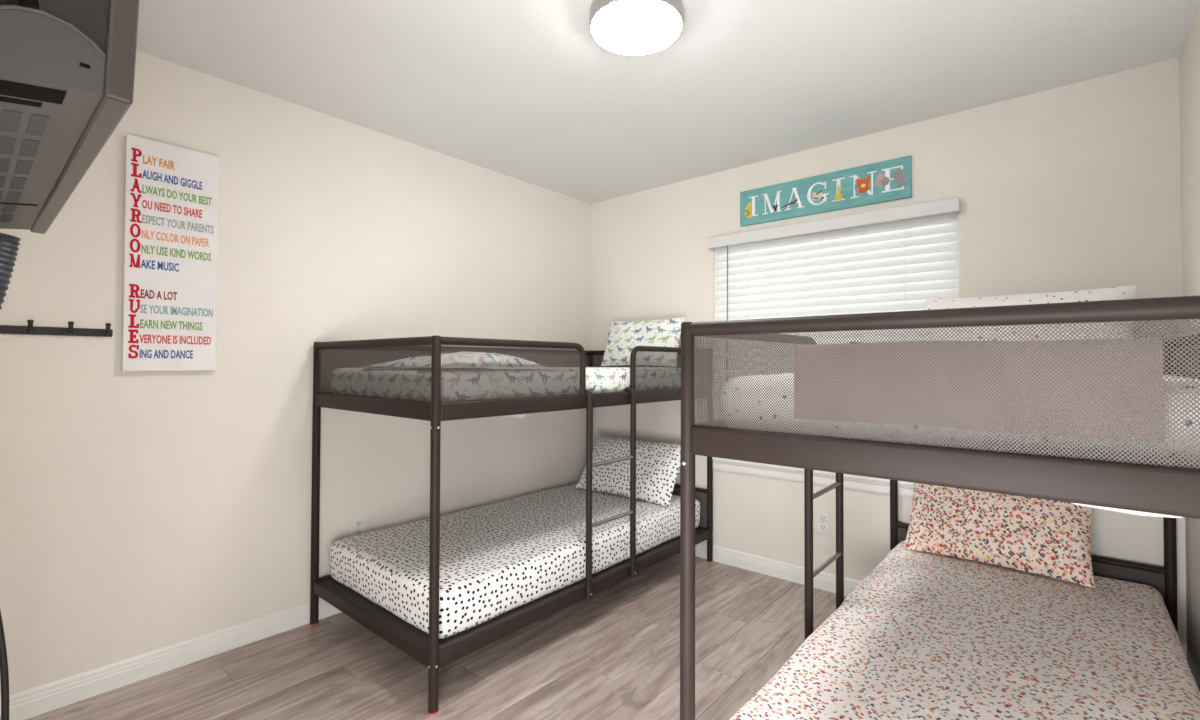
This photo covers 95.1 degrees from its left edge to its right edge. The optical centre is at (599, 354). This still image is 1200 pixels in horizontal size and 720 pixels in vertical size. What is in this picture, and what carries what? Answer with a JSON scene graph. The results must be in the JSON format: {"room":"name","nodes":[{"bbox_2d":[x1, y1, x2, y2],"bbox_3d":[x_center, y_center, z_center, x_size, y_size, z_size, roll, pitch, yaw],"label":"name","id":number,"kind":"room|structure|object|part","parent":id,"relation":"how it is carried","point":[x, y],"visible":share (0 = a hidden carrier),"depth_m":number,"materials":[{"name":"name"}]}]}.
{"room":"bedroom","nodes":[
{"label":"bedroom","id":0,"kind":"room"},
{"bbox_2d":[0,50,590,697],"bbox_3d":[-1.133,0.051,2.926,0.120,2.642,3.360,-1,-1,41],"label":"wall","id":1,"kind":"structure","parent":0,"point":[141,512],"depth_m":2.38,"materials":[{"name":"beige paint"}]},
{"bbox_2d":[0,320,112,336],"bbox_3d":[-1.907,-0.094,1.899,0.041,0.049,0.337,-1,-1,41],"label":"hook rail","id":2,"kind":"object","parent":1,"relation":"attached to","point":[30,329],"visible":1,"depth_m":1.92,"materials":[{"name":"black metal"}]},
{"bbox_2d":[121,134,218,370],"bbox_3d":[-1.688,-0.382,2.166,0.030,0.889,0.295,-1,-1,41],"label":"canvas","id":3,"kind":"object","parent":1,"relation":"attached to","point":[170,232],"visible":1,"depth_m":2.15},
{"bbox_2d":[0,598,341,719],"bbox_3d":[-1.086,1.205,2.865,0.014,0.092,3.120,-1,-1,41],"label":"baseboard","id":4,"kind":"structure","parent":1,"relation":"attached to","point":[32,702],"depth_m":2.11,"materials":[{"name":"white paint"}]},
{"bbox_2d":[351,515,364,535],"bbox_3d":[-1.205,0.863,2.733,0.009,0.116,0.072,-1,-1,41],"label":"wall outlet","id":5,"kind":"object","parent":1,"relation":"attached to","point":[357,523],"visible":0.68,"depth_m":2.73,"materials":[{"name":"plastic"}]},
{"bbox_2d":[355,520,361,526],"bbox_3d":[-1.203,0.839,2.732,0.003,0.032,0.034,-1,-1,41],"label":"socket","id":6,"kind":"object","parent":5,"relation":"attached to","point":[358,523],"depth_m":2.73,"materials":[{"name":"plastic"}]},
{"bbox_2d":[355,529,361,534],"bbox_3d":[-1.203,0.887,2.731,0.003,0.032,0.034,-1,-1,41],"label":"socket","id":7,"kind":"object","parent":5,"relation":"attached to","point":[357,531],"depth_m":2.73,"materials":[{"name":"plastic"}]},
{"bbox_2d":[25,553,846,719],"bbox_3d":[0.060,1.300,1.881,3.033,0.120,3.360,-1,-1,41],"label":"floor","id":8,"kind":"structure","parent":0,"point":[614,654],"depth_m":2.17,"materials":[{"name":"grey laminate"}]},
{"bbox_2d":[310,335,712,714],"bbox_3d":[-0.314,0.602,2.955,1.048,1.306,1.965,-1,-1,41],"label":"bunk bed","id":9,"kind":"object","parent":8,"relation":"on","point":[432,652],"visible":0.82,"depth_m":2.29,"materials":[{"name":"brown metal"}]},
{"bbox_3d":[-1.323,0.736,2.549,0.034,1.007,0.034,-1,-1,41],"label":"post","id":10,"kind":"part","parent":9,"relation":"part of","materials":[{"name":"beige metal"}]},
{"bbox_3d":[-0.698,1.085,3.275,0.024,0.056,1.900,-1,-1,41],"label":"rail","id":11,"kind":"part","parent":9,"relation":"part of","materials":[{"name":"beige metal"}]},
{"bbox_3d":[-0.951,1.067,2.224,0.958,0.056,0.024,-1,-1,41],"label":"rail","id":12,"kind":"part","parent":9,"relation":"part of","materials":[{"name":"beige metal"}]},
{"bbox_3d":[-0.947,0.067,2.240,0.970,0.229,0.001,-1,-1,41],"label":"panel","id":13,"kind":"part","parent":9,"relation":"part of","materials":[{"name":"grey fabric"}]},
{"bbox_3d":[-0.947,0.088,2.240,1.014,0.306,0.033,-1,-1,41],"label":"frame","id":14,"kind":"part","parent":9,"relation":"part of","materials":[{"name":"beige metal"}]},
{"bbox_3d":[-0.577,0.729,1.910,0.034,1.007,0.034,-1,-1,41],"label":"post","id":15,"kind":"part","parent":9,"relation":"part of","materials":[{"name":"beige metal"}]},
{"bbox_3d":[-0.694,0.084,3.290,0.001,0.229,1.924,-1,-1,41],"label":"panel","id":16,"kind":"part","parent":9,"relation":"part of","materials":[{"name":"grey fabric"}]},
{"bbox_3d":[-0.694,-0.030,3.292,0.031,0.031,1.904,-1,-1,41],"label":"guard rail","id":17,"kind":"part","parent":9,"relation":"part of","materials":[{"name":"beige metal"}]},
{"bbox_3d":[-0.323,0.069,2.213,0.001,0.229,0.751,-1,-1,41],"label":"panel","id":18,"kind":"part","parent":9,"relation":"part of","materials":[{"name":"grey fabric"}]},
{"bbox_3d":[-0.319,0.067,2.219,0.028,0.253,0.765,-1,-1,41],"label":"guard rail","id":19,"kind":"part","parent":9,"relation":"part of","materials":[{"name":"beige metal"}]},
{"bbox_2d":[330,483,699,638],"bbox_3d":[-0.321,0.966,2.955,0.922,0.198,1.863,-1,-1,41],"label":"mattress","id":20,"kind":"object","parent":9,"relation":"on","point":[498,558],"visible":0.8,"depth_m":2.47,"materials":[{"name":"fabric"}]},
{"bbox_2d":[575,434,680,506],"bbox_3d":[0.192,0.710,3.474,0.740,0.332,0.260,-1,-1,41],"label":"pillow","id":21,"kind":"object","parent":20,"relation":"on","point":[657,463],"visible":0.85,"depth_m":3.37,"materials":[{"name":"fabric"}]},
{"bbox_2d":[331,367,698,417],"bbox_3d":[-0.319,0.168,2.968,0.936,0.205,1.865,-1,-1,41],"label":"mattress","id":22,"kind":"object","parent":9,"relation":"on","point":[598,379],"visible":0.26,"depth_m":2.38,"materials":[{"name":"fabric"}]},
{"bbox_2d":[362,352,544,367],"bbox_3d":[-0.634,0.019,2.389,0.627,0.067,0.535,-1,-1,41],"label":"pillow","id":23,"kind":"object","parent":22,"relation":"on","point":[459,352],"visible":0.4,"depth_m":2.19,"materials":[{"name":"fabric"}]},
{"bbox_2d":[601,317,684,365],"bbox_3d":[0.266,-0.079,3.545,0.604,0.308,0.175,-1,-1,44],"label":"pillow","id":24,"kind":"object","parent":22,"relation":"on","point":[623,337],"visible":0.75,"depth_m":3.50,"materials":[{"name":"fabric"}]},
{"bbox_3d":[0.048,1.077,2.635,0.024,0.056,1.900,-1,-1,41],"label":"rail","id":25,"kind":"part","parent":9,"relation":"part of","materials":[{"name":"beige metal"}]},
{"bbox_3d":[-0.061,0.626,2.496,0.058,0.940,0.029,-1,-1,41],"label":"ladder rail","id":26,"kind":"part","parent":9,"relation":"part of","materials":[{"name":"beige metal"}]},
{"bbox_3d":[-0.071,0.764,4.010,0.034,1.007,0.034,-1,-1,41],"label":"post","id":27,"kind":"part","parent":9,"relation":"part of","materials":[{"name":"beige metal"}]},
{"bbox_3d":[0.154,0.631,2.747,0.058,0.940,0.029,-1,-1,41],"label":"ladder rail","id":28,"kind":"part","parent":9,"relation":"part of","materials":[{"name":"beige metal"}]},
{"bbox_3d":[0.305,0.094,3.701,0.970,0.229,0.001,-1,-1,41],"label":"panel","id":29,"kind":"part","parent":9,"relation":"part of","materials":[{"name":"grey fabric"}]},
{"bbox_3d":[0.304,0.116,3.701,1.014,0.306,0.033,-1,-1,41],"label":"frame","id":30,"kind":"part","parent":9,"relation":"part of","materials":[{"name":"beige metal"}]},
{"bbox_3d":[0.414,0.083,3.074,0.028,0.253,0.789,-1,-1,41],"label":"guard rail","id":31,"kind":"part","parent":9,"relation":"part of","materials":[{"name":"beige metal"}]},
{"bbox_3d":[0.419,0.085,3.080,0.001,0.229,0.775,-1,-1,41],"label":"panel","id":32,"kind":"part","parent":9,"relation":"part of","materials":[{"name":"grey fabric"}]},
{"bbox_3d":[0.301,0.961,3.688,0.962,0.225,0.008,-1,-1,41],"label":"headboard panel","id":33,"kind":"part","parent":9,"relation":"part of","materials":[{"name":"grey fabric"}]},
{"bbox_3d":[0.302,0.844,3.689,0.962,0.025,0.025,-1,-1,41],"label":"headboard rail","id":34,"kind":"part","parent":9,"relation":"part of","materials":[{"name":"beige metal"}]},
{"bbox_3d":[0.675,0.757,3.371,0.034,1.007,0.034,-1,-1,41],"label":"post","id":35,"kind":"part","parent":9,"relation":"part of","materials":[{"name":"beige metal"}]},
{"bbox_2d":[680,295,1199,719],"bbox_3d":[1.177,0.587,1.678,1.014,1.306,1.965,-1,-1,41],"label":"bunk bed","id":36,"kind":"object","parent":8,"relation":"on","point":[1158,489],"visible":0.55,"depth_m":0.94,"materials":[{"name":"brown metal"}]},
{"bbox_3d":[0.199,0.722,1.246,0.034,1.007,0.034,-1,-1,41],"label":"post","id":37,"kind":"part","parent":36,"relation":"part of","materials":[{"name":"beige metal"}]},
{"bbox_3d":[0.470,0.062,1.570,0.001,0.229,0.807,-1,-1,41],"label":"panel","id":38,"kind":"part","parent":36,"relation":"part of","materials":[{"name":"grey fabric"}]},
{"bbox_3d":[0.475,0.060,1.576,0.028,0.253,0.821,-1,-1,41],"label":"guard rail","id":39,"kind":"part","parent":36,"relation":"part of","materials":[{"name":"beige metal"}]},
{"bbox_3d":[0.734,0.620,1.889,0.058,0.940,0.029,-1,-1,41],"label":"ladder rail","id":40,"kind":"part","parent":36,"relation":"part of","materials":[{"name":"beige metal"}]},
{"bbox_3d":[0.952,0.625,2.143,0.058,0.940,0.029,-1,-1,41],"label":"ladder rail","id":41,"kind":"part","parent":36,"relation":"part of","materials":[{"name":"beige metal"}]},
{"bbox_3d":[1.451,0.749,2.707,0.034,1.007,0.034,-1,-1,41],"label":"post","id":42,"kind":"part","parent":36,"relation":"part of","materials":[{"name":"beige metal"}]},
{"bbox_3d":[0.562,0.074,0.947,0.981,0.306,0.033,-1,-1,41],"label":"frame","id":43,"kind":"part","parent":36,"relation":"part of","materials":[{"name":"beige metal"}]},
{"label":"panel","id":44,"kind":"part","parent":36,"relation":"part of","materials":[{"name":"grey fabric"}]},
{"bbox_2d":[722,373,1199,517],"bbox_3d":[1.185,0.150,1.674,0.896,0.192,1.873,-1,-1,41],"label":"mattress","id":45,"kind":"object","parent":36,"relation":"on","point":[1166,384],"visible":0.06,"depth_m":0.95,"materials":[{"name":"fabric"}]},
{"bbox_2d":[794,338,1163,442],"bbox_3d":[0.740,0.054,1.117,0.534,0.156,0.434,-1,-1,41],"label":"throw","id":46,"kind":"object","parent":45,"relation":"on","point":[1158,423],"visible":0.34,"depth_m":0.92,"materials":[{"name":"grey fabric"}]},
{"bbox_2d":[926,285,1136,340],"bbox_3d":[1.743,-0.101,2.273,0.700,0.329,0.174,-1,-1,41],"label":"pillow","id":47,"kind":"object","parent":45,"relation":"on","point":[1120,292],"visible":0.22,"depth_m":2.22,"materials":[{"name":"fabric"}]},
{"bbox_2d":[729,540,1199,719],"bbox_3d":[1.188,0.953,1.663,0.895,0.195,1.863,-1,-1,41],"label":"mattress","id":48,"kind":"object","parent":36,"relation":"on","point":[924,635],"visible":0.92,"depth_m":1.58,"materials":[{"name":"fabric"}]},
{"bbox_2d":[903,483,1094,587],"bbox_3d":[1.662,0.701,2.318,0.646,0.330,0.247,-1,-1,44],"label":"pillow","id":49,"kind":"object","parent":48,"relation":"on","point":[1051,538],"visible":0.87,"depth_m":2.22,"materials":[{"name":"fabric"}]},
{"bbox_3d":[1.811,0.829,2.397,0.930,0.025,0.025,-1,-1,41],"label":"headboard rail","id":50,"kind":"part","parent":36,"relation":"part of","materials":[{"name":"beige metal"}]},
{"bbox_3d":[1.810,0.947,2.395,0.930,0.225,0.008,-1,-1,41],"label":"headboard panel","id":51,"kind":"part","parent":36,"relation":"part of","materials":[{"name":"brown metal"}]},
{"bbox_3d":[1.814,0.101,2.408,0.981,0.306,0.033,-1,-1,41],"label":"frame","id":52,"kind":"part","parent":36,"relation":"part of","materials":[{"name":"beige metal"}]},
{"bbox_3d":[2.172,0.742,2.089,0.034,1.007,0.034,-1,-1,41],"label":"post","id":53,"kind":"part","parent":36,"relation":"part of","materials":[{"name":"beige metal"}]},
{"bbox_3d":[1.549,-0.052,1.371,0.031,0.031,1.904,-1,-1,41],"label":"guard rail","id":54,"kind":"part","parent":36,"relation":"part of","materials":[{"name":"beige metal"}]},
{"bbox_3d":[1.548,0.063,1.369,0.001,0.229,1.924,-1,-1,41],"label":"panel","id":55,"kind":"part","parent":36,"relation":"part of","materials":[{"name":"grey fabric"}]},
{"bbox_2d":[136,0,1198,203],"bbox_3d":[0.069,-1.222,1.920,3.033,0.120,3.360,-1,-1,41],"label":"ceiling","id":56,"kind":"structure","parent":0,"point":[524,90],"depth_m":2.20,"materials":[{"name":"paint"}]},
{"bbox_2d":[590,0,683,54],"bbox_3d":[0.123,-1.124,1.853,0.316,0.076,0.316,-1,-1,41],"label":"ceiling lamp","id":57,"kind":"object","parent":56,"relation":"attached to","point":[627,27],"visible":1,"depth_m":1.81,"materials":[{"name":"white glass"}]},
{"bbox_2d":[590,57,1186,659],"bbox_3d":[1.119,0.062,3.131,3.033,2.402,0.120,-1,-1,41],"label":"wall","id":58,"kind":"structure","parent":0,"point":[1075,186],"depth_m":2.53,"materials":[{"name":"beige paint"}]},
{"bbox_2d":[695,542,860,595],"bbox_3d":[1.071,1.216,3.062,3.005,0.092,0.014,-1,-1,41],"label":"baseboard","id":59,"kind":"structure","parent":58,"relation":"attached to","point":[825,581],"depth_m":3.13,"materials":[{"name":"white paint"}]},
{"bbox_2d":[817,511,829,533],"bbox_3d":[1.203,0.903,2.957,0.072,0.116,0.009,-1,-1,41],"label":"wall outlet","id":60,"kind":"object","parent":58,"relation":"attached to","point":[823,518],"visible":1,"depth_m":2.95,"materials":[{"name":"plastic"}]},
{"bbox_2d":[820,515,825,521],"bbox_3d":[1.202,0.879,2.956,0.034,0.032,0.003,-1,-1,41],"label":"socket","id":61,"kind":"object","parent":60,"relation":"attached to","point":[822,517],"depth_m":2.95,"materials":[{"name":"plastic"}]},
{"bbox_2d":[820,524,825,530],"bbox_3d":[1.202,0.927,2.955,0.034,0.032,0.003,-1,-1,41],"label":"socket","id":62,"kind":"object","parent":60,"relation":"attached to","point":[822,526],"depth_m":2.95,"materials":[{"name":"plastic"}]},
{"bbox_2d":[740,155,911,226],"bbox_3d":[1.188,-0.876,2.995,0.907,0.205,0.021,-1,-1,41],"label":"wall sign","id":63,"kind":"object","parent":58,"relation":"attached to","point":[889,180],"visible":1,"depth_m":2.94,"materials":[{"name":"teal wood"}]},
{"bbox_2d":[745,202,751,217],"bbox_3d":[0.879,-0.855,3.246,0.048,0.096,0.001,-1,-1,41],"label":"print","id":64,"kind":"object","parent":63,"relation":"attached to","point":[748,205],"depth_m":3.25,"materials":[{"name":"yellow"}]},
{"bbox_2d":[781,199,797,207],"bbox_3d":[1.065,-0.854,3.087,0.097,0.034,0.001,-1,-1,41],"label":"print","id":65,"kind":"object","parent":63,"relation":"attached to","point":[785,203],"depth_m":3.09,"materials":[{"name":"brown"}]},
{"bbox_2d":[812,192,822,200],"bbox_3d":[1.184,-0.866,2.985,0.059,0.046,0.001,-1,-1,41],"label":"print","id":66,"kind":"object","parent":63,"relation":"attached to","point":[816,196],"depth_m":2.99,"materials":[{"name":"beige"}]},
{"bbox_2d":[835,185,841,201],"bbox_3d":[1.267,-0.859,2.914,0.040,0.088,0.001,-1,-1,41],"label":"print","id":67,"kind":"object","parent":63,"relation":"attached to","point":[838,188],"depth_m":2.91,"materials":[{"name":"yellow paint"}]},
{"bbox_2d":[856,176,869,192],"bbox_3d":[1.360,-0.879,2.834,0.068,0.083,0.001,-1,-1,41],"label":"print","id":68,"kind":"object","parent":63,"relation":"attached to","point":[862,182],"depth_m":2.84,"materials":[{"name":"orange paint"}]},
{"bbox_2d":[875,174,905,186],"bbox_3d":[1.458,-0.883,2.751,0.140,0.071,0.001,-1,-1,41],"label":"print","id":69,"kind":"object","parent":63,"relation":"attached to","point":[881,180],"depth_m":2.75,"materials":[{"name":"pink"}]},
{"bbox_2d":[881,169,905,186],"bbox_3d":[1.467,-0.880,2.742,0.115,0.090,0.001,-1,-1,41],"label":"print","id":70,"kind":"object","parent":63,"relation":"attached to","point":[889,177],"depth_m":2.74,"materials":[{"name":"grey"}]},
{"bbox_2d":[706,214,958,497],"bbox_3d":[1.221,-0.011,3.019,1.361,1.425,0.149,-1,-1,41],"label":"window","id":71,"kind":"structure","parent":58,"relation":"in","point":[870,484],"depth_m":2.97,"materials":[{"name":"white paint"}]},
{"bbox_3d":[1.205,0.628,2.994,1.361,0.024,0.109,-1,-1,41],"label":"sill","id":72,"kind":"part","parent":71,"relation":"part of","materials":[{"name":"white paint"}]},
{"bbox_2d":[707,197,960,419],"bbox_3d":[1.193,-0.057,2.990,1.311,1.338,0.111,-1,-1,41],"label":"window blind","id":73,"kind":"object","parent":71,"relation":"attached to","point":[898,278],"visible":0.35,"depth_m":2.93,"materials":[{"name":"white paint"}]},
{"bbox_3d":[1.216,-0.696,3.021,1.283,0.045,0.051,-1,-1,41],"label":"head rail","id":74,"kind":"part","parent":73,"relation":"part of","materials":[{"name":"white paint"}]},
{"bbox_3d":[1.514,-0.039,2.716,0.002,1.265,0.002,-1,-1,41],"label":"ladder cord","id":75,"kind":"part","parent":73,"relation":"part of","materials":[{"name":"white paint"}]},
{"bbox_2d":[1179,0,1199,690],"bbox_3d":[1.262,0.028,0.875,0.120,2.642,3.360,-1,-1,41],"label":"wall","id":76,"kind":"structure","parent":0,"point":[1189,58],"depth_m":1.94,"materials":[{"name":"beige paint"}]},
{"bbox_3d":[-0.989,0.016,0.671,3.033,2.402,0.120,-1,-1,41],"label":"wall","id":77,"kind":"structure","parent":0,"visible":0},
{"bbox_2d":[0,0,139,233],"bbox_3d":[-0.949,-0.563,0.876,0.975,0.584,0.208,-1,-1,41],"label":"television","id":78,"kind":"object","parent":77,"relation":"attached to","point":[67,67],"visible":1,"depth_m":0.61,"materials":[{"name":"plastic"}]},
{"bbox_2d":[0,176,6,187],"bbox_3d":[-0.958,-0.277,0.873,0.085,0.005,0.015,-1,-3,41],"label":"vent","id":79,"kind":"object","parent":78,"relation":"attached to","point":[3,179],"depth_m":0.88,"materials":[{"name":"plastic"}]},
{"bbox_2d":[0,158,10,172],"bbox_3d":[-0.872,-0.277,0.800,0.085,0.005,0.015,-1,-3,41],"label":"vent","id":80,"kind":"object","parent":78,"relation":"attached to","point":[5,163],"depth_m":0.80,"materials":[{"name":"plastic"}]},
{"bbox_2d":[0,214,12,221],"bbox_3d":[-1.198,-0.277,1.108,0.085,0.005,0.015,-1,-3,41],"label":"vent","id":81,"kind":"object","parent":78,"relation":"attached to","point":[5,218],"depth_m":1.10,"materials":[{"name":"grey plastic"}]},
{"bbox_2d":[0,136,15,154],"bbox_3d":[-0.787,-0.278,0.727,0.085,0.005,0.015,-1,-3,41],"label":"vent","id":82,"kind":"object","parent":78,"relation":"attached to","point":[7,143],"depth_m":0.73,"materials":[{"name":"plastic"}]},
{"bbox_2d":[3,204,16,212],"bbox_3d":[-1.113,-0.278,1.035,0.085,0.005,0.015,-1,-3,41],"label":"vent","id":83,"kind":"object","parent":78,"relation":"attached to","point":[8,208],"depth_m":1.03,"materials":[{"name":"grey plastic"}]},
{"bbox_2d":[0,233,20,309],"bbox_3d":[-1.282,-0.113,1.125,0.072,0.288,0.126,-1,-1,41],"label":"cable conduit","id":84,"kind":"object","parent":78,"relation":"hanging from","point":[9,244],"visible":1,"depth_m":1.14,"materials":[{"name":"plastic"}]},
{"bbox_2d":[0,610,8,719],"bbox_3d":[-1.284,0.625,1.108,0.034,1.188,0.126,0,-1,26],"label":"power cord","id":85,"kind":"object","parent":84,"relation":"hanging from","point":[4,674],"visible":1,"depth_m":1.15,"materials":[{"name":"black rubber"}]},
{"bbox_2d":[0,110,22,132],"bbox_3d":[-0.702,-0.279,0.654,0.085,0.005,0.015,-1,-3,41],"label":"vent","id":86,"kind":"object","parent":78,"relation":"attached to","point":[11,121],"depth_m":0.65,"materials":[{"name":"plastic"}]},
{"bbox_2d":[6,191,21,201],"bbox_3d":[-1.028,-0.278,0.962,0.085,0.005,0.015,-1,-3,41],"label":"vent","id":87,"kind":"object","parent":78,"relation":"attached to","point":[12,196],"depth_m":0.96,"materials":[{"name":"grey plastic"}]},
{"bbox_2d":[10,177,26,188],"bbox_3d":[-0.943,-0.279,0.889,0.085,0.005,0.015,-1,-3,41],"label":"vent","id":88,"kind":"object","parent":78,"relation":"attached to","point":[17,182],"depth_m":0.89,"materials":[{"name":"grey plastic"}]},
{"bbox_2d":[0,202,37,205],"bbox_3d":[-1.082,-0.277,0.999,0.010,0.014,0.081,-1,-1,41],"label":"vent","id":89,"kind":"object","parent":78,"relation":"attached to","point":[1,203],"depth_m":1.01,"materials":[{"name":"black plastic"}]},
{"bbox_2d":[0,96,41,107],"bbox_3d":[-0.643,-0.279,0.600,0.015,0.009,0.045,-1,-1,41],"label":"vent","id":90,"kind":"object","parent":78,"relation":"attached to","point":[17,101],"depth_m":0.60,"materials":[{"name":"black plastic"}]},
{"bbox_2d":[14,160,32,174],"bbox_3d":[-0.858,-0.280,0.816,0.085,0.005,0.015,-1,-3,41],"label":"vent","id":91,"kind":"object","parent":78,"relation":"attached to","point":[22,167],"depth_m":0.81,"materials":[{"name":"grey plastic"}]},
{"bbox_2d":[19,139,40,156],"bbox_3d":[-0.773,-0.281,0.744,0.085,0.005,0.015,-1,-3,41],"label":"vent","id":92,"kind":"object","parent":78,"relation":"attached to","point":[29,148],"depth_m":0.74,"materials":[{"name":"grey plastic"}]},
{"bbox_2d":[0,80,66,103],"bbox_3d":[-0.609,-0.281,0.583,0.044,0.010,0.056,-1,-1,41],"label":"vent","id":93,"kind":"object","parent":78,"relation":"attached to","point":[29,91],"depth_m":0.58,"materials":[{"name":"black plastic"}]},
{"bbox_2d":[26,114,49,135],"bbox_3d":[-0.688,-0.282,0.671,0.085,0.005,0.015,-1,-3,41],"label":"vent","id":94,"kind":"object","parent":78,"relation":"attached to","point":[37,124],"depth_m":0.67,"materials":[{"name":"grey plastic"}]}
]}

